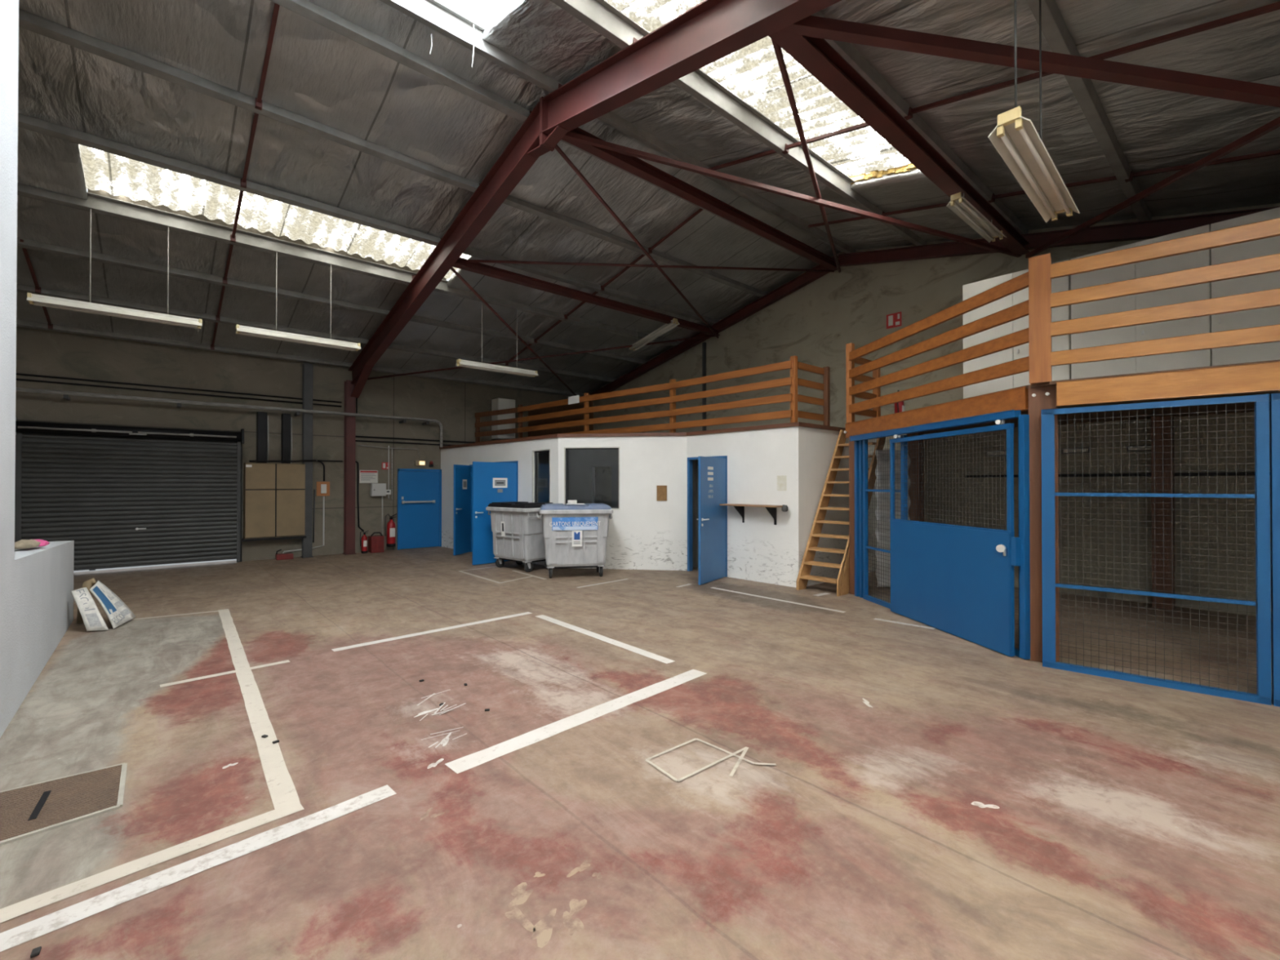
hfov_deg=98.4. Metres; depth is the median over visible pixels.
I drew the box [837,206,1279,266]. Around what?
ceiling beam
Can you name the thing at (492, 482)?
door
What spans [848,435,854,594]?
timber post
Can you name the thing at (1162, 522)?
timber post
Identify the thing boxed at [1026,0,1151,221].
purlin
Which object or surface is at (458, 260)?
cross brace
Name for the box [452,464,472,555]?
door
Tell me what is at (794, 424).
trim
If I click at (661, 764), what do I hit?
floor
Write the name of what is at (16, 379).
conduit
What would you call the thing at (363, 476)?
print
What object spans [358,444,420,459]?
conduit
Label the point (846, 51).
purlin
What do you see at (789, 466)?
wall
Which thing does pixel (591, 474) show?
window
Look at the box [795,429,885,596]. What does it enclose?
stair
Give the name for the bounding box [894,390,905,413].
fire extinguisher
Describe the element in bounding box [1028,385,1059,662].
timber post
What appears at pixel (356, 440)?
conduit
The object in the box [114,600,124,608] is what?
print
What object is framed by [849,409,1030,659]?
gate
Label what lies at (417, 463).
lamp
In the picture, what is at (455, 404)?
wall
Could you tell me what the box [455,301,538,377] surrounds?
fluorescent light
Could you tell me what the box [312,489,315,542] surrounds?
conduit
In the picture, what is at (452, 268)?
cross brace
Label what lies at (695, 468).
wall
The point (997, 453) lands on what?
strip light
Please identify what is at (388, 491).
thermostat
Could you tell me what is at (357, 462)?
cable
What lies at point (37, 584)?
wall
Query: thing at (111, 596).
print
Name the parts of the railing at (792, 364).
post, rail, rail, rail, rail, post, rail, rail, rail, rail, post, rail, rail, rail, rail, post, rail, rail, rail, rail, post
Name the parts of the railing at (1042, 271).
post, rail, rail, rail, rail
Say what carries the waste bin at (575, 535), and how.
on the floor at (661, 764)
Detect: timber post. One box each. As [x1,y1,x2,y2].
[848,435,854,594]
[906,431,924,521]
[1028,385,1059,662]
[1151,415,1175,609]
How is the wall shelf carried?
attached to the wall at (789, 466)
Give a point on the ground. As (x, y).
(228, 559)
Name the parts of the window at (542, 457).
glass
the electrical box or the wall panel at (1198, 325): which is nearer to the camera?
the wall panel at (1198, 325)
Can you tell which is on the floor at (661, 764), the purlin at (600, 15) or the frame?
the frame
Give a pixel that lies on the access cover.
(33, 809)
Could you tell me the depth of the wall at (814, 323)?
8.96 m
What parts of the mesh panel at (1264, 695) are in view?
rail, rail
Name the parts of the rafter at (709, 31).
apex plate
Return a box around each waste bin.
[485,501,552,572]
[537,502,613,577]
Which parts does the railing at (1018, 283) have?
post, rail, rail, rail, rail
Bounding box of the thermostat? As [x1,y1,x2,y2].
[386,489,391,494]
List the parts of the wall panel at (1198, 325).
door, door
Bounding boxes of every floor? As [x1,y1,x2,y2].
[0,546,1279,959]
[923,359,1279,433]
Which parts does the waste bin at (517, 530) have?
lid, handle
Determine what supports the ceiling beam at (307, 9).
on the rafter at (525, 148)
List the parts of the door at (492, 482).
sign panel, frame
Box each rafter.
[347,97,553,398]
[538,0,841,150]
[589,256,838,400]
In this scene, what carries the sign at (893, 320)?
attached to the wall at (814, 323)
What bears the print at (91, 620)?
attached to the sack at (93, 620)
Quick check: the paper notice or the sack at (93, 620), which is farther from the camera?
the paper notice
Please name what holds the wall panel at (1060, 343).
on the floor at (1104, 416)
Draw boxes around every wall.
[0,0,74,737]
[15,326,571,561]
[440,426,877,587]
[591,203,1279,616]
[692,459,697,567]
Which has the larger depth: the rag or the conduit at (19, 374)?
the conduit at (19, 374)
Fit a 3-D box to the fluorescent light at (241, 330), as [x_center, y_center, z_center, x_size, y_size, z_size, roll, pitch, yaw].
[-5.232,-2.786,8.541,1.646,1.311,0.208,0,-1,-41]
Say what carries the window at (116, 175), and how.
attached to the ceiling
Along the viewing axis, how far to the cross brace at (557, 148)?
8.28 m
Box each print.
[84,613,102,626]
[107,592,116,599]
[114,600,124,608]
[120,608,130,616]
[360,473,376,479]
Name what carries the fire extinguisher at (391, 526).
attached to the wall at (455, 404)
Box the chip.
[30,946,41,957]
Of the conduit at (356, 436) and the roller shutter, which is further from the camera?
the conduit at (356, 436)
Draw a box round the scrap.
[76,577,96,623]
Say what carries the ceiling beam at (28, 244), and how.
on the rafter at (525, 148)
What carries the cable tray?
attached to the wall at (814, 323)
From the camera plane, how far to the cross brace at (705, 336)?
12.77 m
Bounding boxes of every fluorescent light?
[26,208,202,328]
[235,252,360,351]
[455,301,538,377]
[628,311,679,351]
[946,191,1006,242]
[987,0,1079,222]
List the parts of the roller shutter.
guide rail, guide rail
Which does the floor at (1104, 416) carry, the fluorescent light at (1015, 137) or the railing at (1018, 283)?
the railing at (1018, 283)
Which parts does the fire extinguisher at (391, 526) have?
label plate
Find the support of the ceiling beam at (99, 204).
on the rafter at (525, 148)
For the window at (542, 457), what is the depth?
11.03 m
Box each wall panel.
[962,258,1071,399]
[1071,224,1211,379]
[1210,207,1279,365]
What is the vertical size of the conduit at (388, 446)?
1.270 m
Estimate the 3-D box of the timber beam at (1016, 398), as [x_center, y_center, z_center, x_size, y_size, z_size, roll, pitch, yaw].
[3.292,-0.739,6.613,0.138,0.217,3.184,0,0,-8]
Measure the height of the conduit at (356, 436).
0.032 m
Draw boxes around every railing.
[475,355,797,443]
[797,361,830,426]
[845,271,1029,423]
[854,357,880,417]
[1028,217,1279,385]
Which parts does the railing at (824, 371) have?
rail, rail, rail, rail, post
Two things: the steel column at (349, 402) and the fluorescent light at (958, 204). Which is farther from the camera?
the steel column at (349, 402)
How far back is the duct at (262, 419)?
11.50 m
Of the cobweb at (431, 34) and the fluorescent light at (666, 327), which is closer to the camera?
the cobweb at (431, 34)
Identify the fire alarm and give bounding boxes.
[429,461,433,466]
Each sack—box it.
[71,586,108,631]
[89,580,136,628]
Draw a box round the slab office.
[446,426,835,448]
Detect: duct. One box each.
[256,411,269,462]
[280,413,292,463]
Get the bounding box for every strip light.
[986,450,1006,456]
[1061,447,1089,453]
[1126,444,1151,451]
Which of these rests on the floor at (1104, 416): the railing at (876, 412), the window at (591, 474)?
the railing at (876, 412)
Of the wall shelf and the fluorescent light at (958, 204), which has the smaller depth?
the fluorescent light at (958, 204)
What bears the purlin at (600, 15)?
on the rafter at (709, 31)
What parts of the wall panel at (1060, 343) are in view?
door, door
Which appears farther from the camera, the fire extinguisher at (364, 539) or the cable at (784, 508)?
the fire extinguisher at (364, 539)
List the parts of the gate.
rail, rail, panel, knob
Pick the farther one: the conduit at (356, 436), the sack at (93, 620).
the conduit at (356, 436)
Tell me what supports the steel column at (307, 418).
on the floor at (661, 764)
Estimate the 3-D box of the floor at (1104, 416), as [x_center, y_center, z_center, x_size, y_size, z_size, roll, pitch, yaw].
[5.614,-0.846,5.640,4.091,0.030,7.060,0,-1,-41]
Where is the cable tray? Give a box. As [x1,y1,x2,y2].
[964,471,1270,477]
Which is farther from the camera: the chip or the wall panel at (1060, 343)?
the wall panel at (1060, 343)
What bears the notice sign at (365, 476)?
attached to the wall at (455, 404)
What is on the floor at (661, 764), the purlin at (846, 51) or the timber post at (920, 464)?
the timber post at (920, 464)
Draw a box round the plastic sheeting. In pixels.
[875,449,910,586]
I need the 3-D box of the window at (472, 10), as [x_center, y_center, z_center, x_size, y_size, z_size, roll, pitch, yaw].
[-2.051,-4.579,4.547,2.250,0.296,1.300,0,-1,-41]
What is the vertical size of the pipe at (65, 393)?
0.684 m
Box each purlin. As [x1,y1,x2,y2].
[550,0,926,245]
[811,11,1029,234]
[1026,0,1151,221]
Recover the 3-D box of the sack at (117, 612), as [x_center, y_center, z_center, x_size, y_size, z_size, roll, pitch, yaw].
[-6.051,1.403,6.256,0.404,0.467,0.565,0,0,-21]
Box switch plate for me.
[320,484,326,493]
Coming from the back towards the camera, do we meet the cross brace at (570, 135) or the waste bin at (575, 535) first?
the waste bin at (575, 535)
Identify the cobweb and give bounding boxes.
[429,34,432,54]
[471,24,474,67]
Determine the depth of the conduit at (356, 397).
12.81 m
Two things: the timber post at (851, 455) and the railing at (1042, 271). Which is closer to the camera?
the railing at (1042, 271)
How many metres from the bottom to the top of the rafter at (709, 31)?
2.468 m
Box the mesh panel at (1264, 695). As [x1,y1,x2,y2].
[1040,393,1271,705]
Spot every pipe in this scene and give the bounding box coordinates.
[15,386,442,447]
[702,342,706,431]
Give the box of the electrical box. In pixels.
[369,483,386,496]
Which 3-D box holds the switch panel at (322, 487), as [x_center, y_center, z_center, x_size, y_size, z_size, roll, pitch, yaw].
[-7.088,0.196,12.356,0.260,0.320,0.050,0,-1,-41]
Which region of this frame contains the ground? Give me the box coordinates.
[73,559,236,572]
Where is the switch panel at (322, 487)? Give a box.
[316,481,329,496]
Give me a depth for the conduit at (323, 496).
12.35 m
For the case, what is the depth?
11.66 m
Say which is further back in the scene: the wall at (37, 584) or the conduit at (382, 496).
the conduit at (382, 496)
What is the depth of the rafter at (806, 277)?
12.73 m
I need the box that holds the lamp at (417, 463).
[414,460,425,466]
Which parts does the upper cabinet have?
door, door, door, door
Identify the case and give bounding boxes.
[275,549,293,559]
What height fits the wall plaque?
0.285 m
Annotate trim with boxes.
[439,422,845,448]
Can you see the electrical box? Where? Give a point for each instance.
(375, 489)
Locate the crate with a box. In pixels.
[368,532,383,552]
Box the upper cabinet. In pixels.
[241,462,306,541]
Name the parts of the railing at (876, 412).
rail, rail, rail, rail, post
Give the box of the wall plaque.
[656,485,666,501]
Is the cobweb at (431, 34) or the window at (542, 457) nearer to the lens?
the cobweb at (431, 34)
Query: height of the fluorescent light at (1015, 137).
1.611 m
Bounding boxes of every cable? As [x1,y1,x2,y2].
[248,459,324,480]
[316,459,342,462]
[355,461,364,531]
[781,504,788,511]
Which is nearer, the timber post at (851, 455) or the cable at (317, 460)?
the timber post at (851, 455)
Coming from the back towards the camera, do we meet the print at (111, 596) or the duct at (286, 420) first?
the duct at (286, 420)
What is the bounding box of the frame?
[1269,393,1279,706]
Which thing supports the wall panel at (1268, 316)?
on the floor at (1104, 416)
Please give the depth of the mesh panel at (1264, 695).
4.33 m
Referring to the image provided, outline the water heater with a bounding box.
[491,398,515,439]
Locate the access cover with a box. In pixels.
[0,762,127,845]
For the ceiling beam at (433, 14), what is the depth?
5.88 m
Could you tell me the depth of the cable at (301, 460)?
11.76 m
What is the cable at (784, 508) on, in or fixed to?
hanging from the wall shelf
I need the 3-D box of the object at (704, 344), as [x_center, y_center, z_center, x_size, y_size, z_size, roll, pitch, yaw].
[1.558,-2.077,13.372,0.060,2.500,0.070,0,-1,-41]
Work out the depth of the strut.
10.20 m
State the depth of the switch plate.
12.34 m
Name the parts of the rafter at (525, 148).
apex plate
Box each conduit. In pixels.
[15,377,342,407]
[16,373,342,403]
[282,496,324,553]
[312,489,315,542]
[355,397,357,413]
[355,435,475,443]
[355,440,453,445]
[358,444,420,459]
[382,496,382,534]
[387,445,389,498]
[391,448,392,500]
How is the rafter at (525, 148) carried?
attached to the steel column at (349, 402)
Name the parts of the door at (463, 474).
frame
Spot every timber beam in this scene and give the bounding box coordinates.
[844,386,1028,438]
[1055,361,1279,407]
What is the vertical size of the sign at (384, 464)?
0.170 m
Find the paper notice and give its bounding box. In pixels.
[568,395,579,404]
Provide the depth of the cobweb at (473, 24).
5.39 m
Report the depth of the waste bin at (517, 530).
10.07 m
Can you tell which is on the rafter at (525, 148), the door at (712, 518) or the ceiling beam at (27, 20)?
the ceiling beam at (27, 20)
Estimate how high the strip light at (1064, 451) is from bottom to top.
0.080 m
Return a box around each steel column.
[300,363,313,558]
[342,380,356,555]
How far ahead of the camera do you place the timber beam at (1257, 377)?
4.33 m
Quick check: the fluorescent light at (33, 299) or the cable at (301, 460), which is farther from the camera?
the cable at (301, 460)
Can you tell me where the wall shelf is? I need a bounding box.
[719,503,782,524]
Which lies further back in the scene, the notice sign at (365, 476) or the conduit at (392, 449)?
the conduit at (392, 449)
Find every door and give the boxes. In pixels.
[396,468,441,550]
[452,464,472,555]
[471,461,518,564]
[687,455,727,585]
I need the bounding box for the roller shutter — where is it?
[14,417,244,570]
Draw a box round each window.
[79,144,468,279]
[437,0,515,27]
[532,448,550,502]
[564,446,619,510]
[605,0,911,177]
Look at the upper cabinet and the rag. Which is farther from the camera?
the upper cabinet
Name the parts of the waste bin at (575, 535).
lid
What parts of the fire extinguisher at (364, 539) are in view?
label plate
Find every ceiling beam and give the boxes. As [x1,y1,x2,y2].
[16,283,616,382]
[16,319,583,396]
[17,113,719,324]
[17,182,680,346]
[17,236,648,364]
[18,8,768,297]
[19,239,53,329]
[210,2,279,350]
[269,0,818,265]
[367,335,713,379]
[379,0,856,253]
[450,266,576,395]
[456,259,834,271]
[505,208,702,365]
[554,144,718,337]
[561,127,839,271]
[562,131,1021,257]
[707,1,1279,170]
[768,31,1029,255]
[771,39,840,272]
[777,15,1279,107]
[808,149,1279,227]
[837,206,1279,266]
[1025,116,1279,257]
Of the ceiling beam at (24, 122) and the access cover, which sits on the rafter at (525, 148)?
the ceiling beam at (24, 122)
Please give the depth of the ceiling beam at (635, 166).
8.06 m
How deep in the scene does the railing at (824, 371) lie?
9.03 m
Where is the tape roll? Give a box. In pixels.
[567,499,577,503]
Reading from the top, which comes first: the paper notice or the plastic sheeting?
the paper notice
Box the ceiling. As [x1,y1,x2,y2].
[16,0,1279,394]
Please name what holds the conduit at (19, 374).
attached to the wall at (455, 404)
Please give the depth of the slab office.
10.27 m
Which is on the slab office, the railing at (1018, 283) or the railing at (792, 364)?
the railing at (792, 364)
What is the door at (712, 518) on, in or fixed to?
in the wall at (789, 466)
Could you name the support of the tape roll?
on the waste bin at (575, 535)
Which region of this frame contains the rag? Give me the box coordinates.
[14,538,49,549]
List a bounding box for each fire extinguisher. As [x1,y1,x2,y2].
[360,530,368,553]
[384,513,396,546]
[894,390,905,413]
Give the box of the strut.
[452,257,719,336]
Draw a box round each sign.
[359,470,377,483]
[382,462,390,469]
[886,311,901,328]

